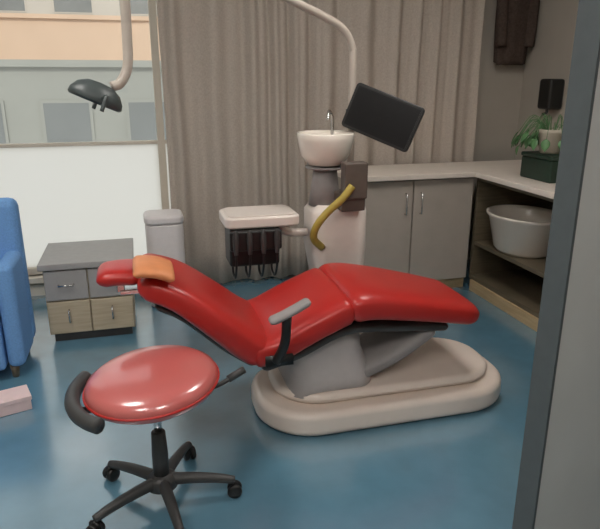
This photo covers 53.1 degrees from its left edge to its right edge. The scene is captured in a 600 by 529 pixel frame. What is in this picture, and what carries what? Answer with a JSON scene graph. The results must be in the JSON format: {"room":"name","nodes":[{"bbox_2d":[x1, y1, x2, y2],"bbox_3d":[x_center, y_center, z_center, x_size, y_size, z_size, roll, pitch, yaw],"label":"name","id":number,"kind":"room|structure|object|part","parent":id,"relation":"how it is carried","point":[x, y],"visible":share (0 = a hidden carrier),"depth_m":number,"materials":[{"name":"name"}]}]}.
{"room":"dental clinic","nodes":[
{"label":"dental clinic","id":0,"kind":"room"},
{"bbox_2d":[0,259,536,528],"bbox_3d":[-0.005,0.879,2.232,5.160,0.100,5.220,-5,18,-14],"label":"floor","id":1,"kind":"structure","parent":0,"point":[459,471],"depth_m":2.42,"materials":[{"name":"blue plastic"}]},
{"bbox_2d":[0,385,31,416],"bbox_3d":[-1.336,0.630,2.746,0.190,0.071,0.130,-11,20,-31],"label":"box","id":2,"kind":"object","parent":1,"relation":"on","point":[18,399],"visible":1,"depth_m":2.72,"materials":[{"name":"cardboard"}]},
{"bbox_2d":[0,197,35,376],"bbox_3d":[-1.760,0.137,3.006,0.685,0.860,0.460,-5,18,-14],"label":"armchair","id":3,"kind":"object","parent":1,"relation":"on","point":[17,322],"visible":1,"depth_m":3.02,"materials":[{"name":"blue fabric"}]},
{"bbox_3d":[-1.750,0.388,3.043,0.505,0.240,0.340,-5,18,-14],"label":"seat","id":4,"kind":"part","parent":3,"relation":"part of","materials":[{"name":"blue fabric"}]},
{"bbox_3d":[-1.448,0.540,3.055,0.044,0.062,0.043,-5,18,-14],"label":"leg","id":5,"kind":"part","parent":3,"relation":"part of","materials":[{"name":"brown wood"}]},
{"bbox_3d":[-1.461,0.220,3.077,0.085,0.540,0.310,-5,18,-14],"label":"armrest","id":6,"kind":"part","parent":3,"relation":"part of","materials":[{"name":"blue fabric"}]},
{"bbox_2d":[37,238,135,340],"bbox_3d":[-1.253,0.147,3.626,0.510,0.475,0.505,-5,18,-14],"label":"base cabinet","id":7,"kind":"object","parent":1,"relation":"on","point":[78,307],"visible":0.91,"depth_m":3.43,"materials":[{"name":"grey wood"}]},
{"bbox_3d":[-1.310,0.115,3.363,0.225,0.172,0.019,-5,18,-14],"label":"drawer","id":8,"kind":"part","parent":7,"relation":"part of","materials":[{"name":"grey laminate"}]},
{"bbox_3d":[-1.304,0.117,3.342,0.090,0.010,0.025,-5,18,-14],"label":"handle","id":9,"kind":"part","parent":7,"relation":"part of","materials":[{"name":"silver metal"}]},
{"bbox_3d":[-1.310,0.297,3.420,0.225,0.190,0.019,-5,18,-14],"label":"door","id":10,"kind":"part","parent":7,"relation":"part of","materials":[{"name":"brown wood"}]},
{"bbox_3d":[-1.084,0.097,3.421,0.227,0.172,0.019,-5,18,-14],"label":"drawer","id":11,"kind":"part","parent":7,"relation":"part of","materials":[{"name":"grey laminate"}]},
{"bbox_3d":[-1.084,0.279,3.477,0.227,0.190,0.019,-5,18,-14],"label":"door","id":12,"kind":"part","parent":7,"relation":"part of","materials":[{"name":"brown wood"}]},
{"bbox_2d":[64,345,245,528],"bbox_3d":[-0.506,0.594,2.067,0.536,0.542,0.544,14,22,37],"label":"stool","id":13,"kind":"object","parent":1,"relation":"on","point":[157,384],"visible":1,"depth_m":1.97,"materials":[{"name":"red leather"}]},
{"bbox_3d":[-0.597,0.800,2.038,0.224,0.061,0.044,-15,23,-41],"label":"leg","id":14,"kind":"part","parent":13,"relation":"part of","materials":[{"name":"grey plastic"}]},
{"bbox_3d":[-0.618,0.750,2.201,0.224,0.061,0.044,9,19,28],"label":"leg","id":15,"kind":"part","parent":13,"relation":"part of","materials":[{"name":"grey plastic"}]},
{"bbox_3d":[-0.491,0.388,1.998,0.437,0.108,0.438,-5,18,-14],"label":"seat","id":16,"kind":"part","parent":13,"relation":"part of","materials":[{"name":"red leather"}]},
{"bbox_3d":[-0.428,0.810,2.007,0.044,0.061,0.224,-8,19,-24],"label":"leg","id":17,"kind":"part","parent":13,"relation":"part of","materials":[{"name":"grey plastic"}]},
{"bbox_3d":[-0.462,0.728,2.270,0.044,0.061,0.224,3,18,10],"label":"leg","id":18,"kind":"part","parent":13,"relation":"part of","materials":[{"name":"grey plastic"}]},
{"bbox_3d":[-0.345,0.765,2.150,0.224,0.061,0.044,-2,17,-7],"label":"leg","id":19,"kind":"part","parent":13,"relation":"part of","materials":[{"name":"grey plastic"}]},
{"bbox_3d":[-0.295,0.403,2.044,0.236,0.068,0.033,-9,19,-26],"label":"height lever","id":20,"kind":"part","parent":13,"relation":"part of","materials":[{"name":"grey plastic"}]},
{"bbox_2d":[143,209,184,306],"bbox_3d":[-0.884,-0.040,3.966,0.250,0.610,0.290,-5,18,-14],"label":"pedal bin","id":21,"kind":"object","parent":1,"relation":"on","point":[164,231],"visible":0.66,"depth_m":3.83,"materials":[{"name":"grey plastic"}]},
{"bbox_3d":[-0.889,-0.309,3.903,0.250,0.058,0.250,-5,18,-14],"label":"lid","id":22,"kind":"part","parent":21,"relation":"part of","materials":[{"name":"white plastic"}]},
{"bbox_2d":[96,253,500,435],"bbox_3d":[0.083,0.299,2.654,1.803,0.752,0.635,-5,18,-14],"label":"dental chair","id":23,"kind":"object","parent":1,"relation":"on","point":[318,375],"visible":0.97,"depth_m":2.56,"materials":[{"name":"red leather"}]},
{"bbox_2d":[133,255,174,282],"bbox_3d":[-0.548,0.015,2.241,0.148,0.074,0.220,-5,18,-14],"label":"pillow","id":24,"kind":"object","parent":23,"relation":"on","point":[144,266],"visible":1,"depth_m":2.17,"materials":[{"name":"orange leather"}]},
{"bbox_3d":[-0.411,0.170,2.495,0.496,0.400,0.529,-5,18,-14],"label":"backrest","id":25,"kind":"part","parent":23,"relation":"part of","materials":[{"name":"red leather"}]},
{"bbox_3d":[-0.084,0.288,2.338,0.110,0.216,0.125,-5,18,-14],"label":"armrest","id":26,"kind":"part","parent":23,"relation":"part of","materials":[{"name":"black plastic"}]},
{"bbox_3d":[-0.044,0.211,2.611,0.425,0.271,0.539,-5,18,-14],"label":"seat","id":27,"kind":"part","parent":23,"relation":"part of","materials":[{"name":"red leather"}]},
{"bbox_3d":[0.210,0.276,2.702,0.861,0.166,0.417,-5,18,-14],"label":"seat frame","id":28,"kind":"part","parent":23,"relation":"part of","materials":[{"name":"grey plastic"}]},
{"bbox_3d":[0.367,0.569,2.856,1.195,0.116,0.565,-5,18,-14],"label":"plate","id":29,"kind":"part","parent":23,"relation":"part of","materials":[{"name":"beige plastic"}]},
{"bbox_3d":[0.397,0.353,2.778,0.378,0.254,0.300,-5,18,-14],"label":"lift arm","id":30,"kind":"part","parent":23,"relation":"part of","materials":[{"name":"grey plastic"}]},
{"bbox_2d":[281,0,367,333],"bbox_3d":[0.126,-0.404,3.077,0.512,1.844,0.396,-5,18,-14],"label":"dental unit","id":31,"kind":"object","parent":1,"relation":"on","point":[334,217],"visible":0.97,"depth_m":3.05,"materials":[{"name":"white plastic"}]},
{"bbox_2d":[67,0,132,112],"bbox_3d":[-0.524,-1.009,2.568,1.003,0.672,0.253,-16,23,-42],"label":"lamp","id":32,"kind":"object","parent":31,"relation":"attached to","point":[96,92],"visible":1,"depth_m":2.36,"materials":[{"name":"plastic"}]},
{"bbox_3d":[-0.754,-0.620,2.309,0.036,0.064,0.068,-5,18,-14],"label":"handle","id":33,"kind":"part","parent":32,"relation":"part of","materials":[{"name":"silver metal"}]},
{"bbox_3d":[-0.429,-1.054,2.573,0.848,0.589,0.061,-13,21,-36],"label":"lamp arm","id":34,"kind":"part","parent":32,"relation":"part of","materials":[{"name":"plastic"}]},
{"bbox_2d":[219,205,307,266],"bbox_3d":[-0.174,-0.151,3.107,0.454,0.261,0.310,-5,18,-14],"label":"tray","id":35,"kind":"object","parent":31,"relation":"attached to","point":[267,217],"visible":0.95,"depth_m":2.99,"materials":[{"name":"white plastic"}]},
{"bbox_2d":[232,231,238,278],"bbox_3d":[-0.328,-0.051,2.986,0.030,0.271,0.175,-5,18,-14],"label":"dental handpiece","id":36,"kind":"object","parent":35,"relation":"hanging from","point":[235,233],"visible":0.91,"depth_m":2.90,"materials":[{"name":"grey plastic"}]},
{"bbox_2d":[245,230,252,277],"bbox_3d":[-0.263,-0.056,3.003,0.030,0.271,0.175,-5,18,-14],"label":"dental handpiece","id":37,"kind":"object","parent":35,"relation":"hanging from","point":[249,232],"visible":0.95,"depth_m":2.91,"materials":[{"name":"grey plastic"}]},
{"bbox_2d":[258,229,265,276],"bbox_3d":[-0.197,-0.061,3.020,0.030,0.271,0.175,-5,18,-14],"label":"dental handpiece","id":38,"kind":"object","parent":35,"relation":"hanging from","point":[263,232],"visible":0.97,"depth_m":2.93,"materials":[{"name":"grey plastic"}]},
{"bbox_2d":[270,228,279,275],"bbox_3d":[-0.131,-0.066,3.037,0.030,0.271,0.175,-5,18,-14],"label":"dental handpiece","id":39,"kind":"object","parent":35,"relation":"hanging from","point":[276,232],"visible":0.91,"depth_m":2.95,"materials":[{"name":"grey plastic"}]},
{"bbox_3d":[-0.040,-0.191,3.156,0.167,0.096,0.049,-6,18,-19],"label":"swing arm","id":40,"kind":"part","parent":35,"relation":"part of","materials":[{"name":"white plastic"}]},
{"bbox_2d":[297,110,353,166],"bbox_3d":[0.130,-0.641,3.057,0.294,0.278,0.294,-5,18,-14],"label":"bowl","id":41,"kind":"object","parent":31,"relation":"on","point":[319,148],"depth_m":2.98,"materials":[{"name":"white ceramic"}]},
{"bbox_2d":[342,83,424,151],"bbox_3d":[0.421,-0.743,3.025,0.415,0.332,0.103,7,19,22],"label":"monitor","id":42,"kind":"object","parent":31,"relation":"attached to","point":[385,118],"visible":1,"depth_m":2.99,"materials":[{"name":"black plastic"}]},
{"bbox_2d":[338,177,473,287],"bbox_3d":[0.716,-0.235,4.288,0.900,0.813,0.463,-5,18,-14],"label":"base cabinet","id":43,"kind":"object","parent":1,"relation":"on","point":[416,227],"visible":0.54,"depth_m":4.09,"materials":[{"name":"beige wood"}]},
{"bbox_3d":[0.543,-0.202,4.043,0.430,0.715,0.019,-5,18,-14],"label":"door","id":44,"kind":"part","parent":43,"relation":"part of","materials":[{"name":"grey wood"}]},
{"bbox_3d":[0.710,-0.401,4.000,0.010,0.150,0.030,-5,18,-14],"label":"handle","id":45,"kind":"part","parent":43,"relation":"part of","materials":[{"name":"silver metal"}]},
{"bbox_3d":[0.816,-0.409,4.027,0.010,0.150,0.030,-5,18,-14],"label":"handle","id":46,"kind":"part","parent":43,"relation":"part of","materials":[{"name":"silver metal"}]},
{"bbox_3d":[0.973,-0.236,4.153,0.440,0.715,0.019,-5,18,-14],"label":"door","id":47,"kind":"part","parent":43,"relation":"part of","materials":[{"name":"grey wood"}]},
{"bbox_2d":[469,178,553,331],"bbox_3d":[1.728,-0.052,3.696,0.717,0.813,1.355,-5,18,-14],"label":"base cabinet","id":48,"kind":"object","parent":1,"relation":"on","point":[514,285],"visible":0.27,"depth_m":4.16,"materials":[{"name":"brown wood"}]},
{"bbox_2d":[337,160,555,198],"bbox_3d":[1.235,-0.478,3.634,1.655,0.035,1.840,-5,18,-14],"label":"countertop","id":49,"kind":"structure","parent":48,"relation":"on","point":[504,172],"depth_m":4.02,"materials":[{"name":"laminate"}]},
{"bbox_2d":[520,151,559,182],"bbox_3d":[1.545,-0.609,3.724,0.208,0.159,0.308,-5,18,-14],"label":"box","id":50,"kind":"object","parent":49,"relation":"on","point":[535,165],"visible":0.55,"depth_m":3.66,"materials":[{"name":"green plastic"}]},
{"bbox_2d":[511,113,562,154],"bbox_3d":[1.520,-0.796,3.672,0.438,0.247,0.403,-5,18,-14],"label":"potted plant","id":51,"kind":"object","parent":50,"relation":"on","point":[548,140],"visible":0.91,"depth_m":3.64,"materials":[{"name":"green plant"}]},
{"bbox_3d":[1.543,-0.758,3.688,0.170,0.145,0.170,-5,18,-14],"label":"pot","id":52,"kind":"part","parent":51,"relation":"part of","materials":[{"name":"beige ceramic"}]},
{"bbox_3d":[1.545,-0.673,3.704,0.208,0.025,0.308,-5,18,-14],"label":"lid","id":53,"kind":"part","parent":50,"relation":"part of","materials":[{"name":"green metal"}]},
{"bbox_2d":[475,240,545,277],"bbox_3d":[1.727,0.008,3.719,0.675,0.025,1.305,-5,18,-14],"label":"shelf","id":54,"kind":"object","parent":48,"relation":"attached to","point":[536,266],"depth_m":3.81,"materials":[{"name":"brown wood"}]},
{"bbox_2d":[486,204,551,258],"bbox_3d":[1.479,-0.215,3.963,0.467,0.255,0.570,-5,18,-14],"label":"basin","id":55,"kind":"object","parent":48,"relation":"in","point":[522,231],"visible":0.79,"depth_m":3.83,"materials":[{"name":"plastic"}]},
{"bbox_2d":[28,0,523,284],"bbox_3d":[-0.665,-1.187,4.171,4.960,2.700,0.120,-5,18,-14],"label":"wall","id":56,"kind":"structure","parent":0,"point":[500,86],"depth_m":4.71,"materials":[{"name":"beige paint"}]},
{"bbox_2d":[0,0,170,283],"bbox_3d":[-1.456,-0.992,3.966,2.760,2.250,0.140,-5,18,-14],"label":"window","id":57,"kind":"structure","parent":56,"relation":"in","point":[93,190],"depth_m":4.15,"materials":[{"name":"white glass"}]},
{"bbox_3d":[-1.466,-1.023,3.997,2.700,2.210,0.060,-5,18,-14],"label":"frame","id":58,"kind":"part","parent":57,"relation":"part of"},
{"bbox_3d":[-1.448,0.072,4.265,2.760,0.040,0.080,-5,18,-14],"label":"sill","id":59,"kind":"part","parent":57,"relation":"part of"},
{"bbox_3d":[-1.467,-0.411,4.188,2.600,0.828,0.006,-5,18,-14],"label":"frosted pane","id":60,"kind":"part","parent":57,"relation":"part of","materials":[{"name":"white glass"}]},
{"bbox_2d":[30,274,292,295],"bbox_3d":[-1.014,0.113,4.402,4.200,0.080,0.015,-5,18,-14],"label":"baseboard","id":61,"kind":"structure","parent":56,"relation":"attached to","point":[36,289],"depth_m":4.18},
{"bbox_2d":[156,0,485,282],"bbox_3d":[-0.695,-1.065,4.043,4.420,2.484,0.172,-5,18,-14],"label":"curtain","id":62,"kind":"object","parent":56,"relation":"hanging from","point":[241,78],"visible":0.56,"depth_m":4.18,"materials":[{"name":"fabric"}]},
{"bbox_3d":[1.582,-2.303,4.349,0.012,0.068,0.078,-5,18,-14],"label":"wall hook","id":63,"kind":"object","parent":56,"relation":"attached to","visible":0},
{"bbox_2d":[493,0,539,64],"bbox_3d":[1.594,-1.889,4.432,0.343,0.792,0.151,-5,18,-14],"label":"jacket","id":64,"kind":"object","parent":63,"relation":"hanging from","point":[516,21],"visible":1,"depth_m":4.43,"materials":[{"name":"brown fabric"}]},
{"bbox_2d":[514,0,578,159],"bbox_3d":[2.439,-0.652,2.444,0.100,2.700,5.220,-5,18,-14],"label":"wall","id":65,"kind":"structure","parent":0,"point":[550,57],"depth_m":4.39,"materials":[{"name":"beige paint"}]},
{"bbox_2d":[537,79,564,114],"bbox_3d":[1.802,-1.203,4.316,0.119,0.255,0.140,-5,18,-14],"label":"wall dispenser","id":66,"kind":"object","parent":65,"relation":"attached to","point":[550,97],"visible":0.98,"depth_m":4.26,"materials":[{"name":"black plastic"}]},
{"bbox_3d":[1.895,-0.484,1.902,1.245,2.700,0.100,-5,18,-14],"label":"wall","id":67,"kind":"structure","parent":0,"visible":0},
{"bbox_2d":[512,0,599,528],"bbox_3d":[0.937,-0.061,1.599,0.824,2.048,0.058,-11,20,-31],"label":"door","id":68,"kind":"structure","parent":67,"relation":"in","point":[558,487],"depth_m":1.45,"materials":[{"name":"laminate"}]},
{"label":"outside","id":69,"kind":"structure","parent":0,"visible":0},
{"bbox_3d":[-12.268,-5.371,46.266,120.000,0.200,85.200,-5,18,-14],"label":"ground","id":70,"kind":"structure","parent":69,"visible":0},
{"bbox_2d":[0,0,156,15],"bbox_3d":[-25.119,-16.720,48.468,38.300,20.180,8.300,-5,18,-14],"label":"apartment building","id":71,"kind":"structure","parent":70,"relation":"on","point":[75,7],"depth_m":45.45,"materials":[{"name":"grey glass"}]},
{"bbox_3d":[-21.776,-19.288,44.219,2.690,1.040,0.015,-5,18,-14],"label":"pane","id":72,"kind":"part","parent":71,"relation":"part of","materials":[{"name":"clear glass"}]},
{"bbox_3d":[-17.188,-19.652,45.393,2.690,1.040,0.015,-5,18,-14],"label":"pane","id":73,"kind":"part","parent":71,"relation":"part of","materials":[{"name":"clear glass"}]},
{"bbox_3d":[-12.600,-20.016,46.568,2.690,1.040,0.015,-5,18,-14],"label":"pane","id":74,"kind":"part","parent":71,"relation":"part of","materials":[{"name":"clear glass"}]},
{"bbox_2d":[0,13,160,60],"bbox_3d":[-17.493,-6.267,30.001,26.300,11.130,8.300,-5,18,-14],"label":"apartment building","id":75,"kind":"structure","parent":70,"relation":"on","point":[23,36],"depth_m":26.52,"materials":[{"name":"beige paint"}]},
{"bbox_2d":[0,59,166,143],"bbox_3d":[-9.299,-1.885,19.567,20.300,8.930,6.300,-5,18,-14],"label":"apartment building","id":76,"kind":"structure","parent":70,"relation":"on","point":[37,106],"depth_m":16.35,"materials":[{"name":"white paint"}]},
{"bbox_3d":[-8.509,-3.722,15.912,1.173,1.040,0.015,-5,18,-14],"label":"pane","id":77,"kind":"part","parent":76,"relation":"part of","materials":[{"name":"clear glass"}]},
{"bbox_3d":[-6.362,-3.892,16.461,1.173,1.040,0.015,-5,18,-14],"label":"pane","id":78,"kind":"part","parent":76,"relation":"part of","materials":[{"name":"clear glass"}]},
{"bbox_3d":[-4.216,-4.062,17.011,1.173,1.040,0.015,-5,18,-14],"label":"pane","id":79,"kind":"part","parent":76,"relation":"part of","materials":[{"name":"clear glass"}]}
]}

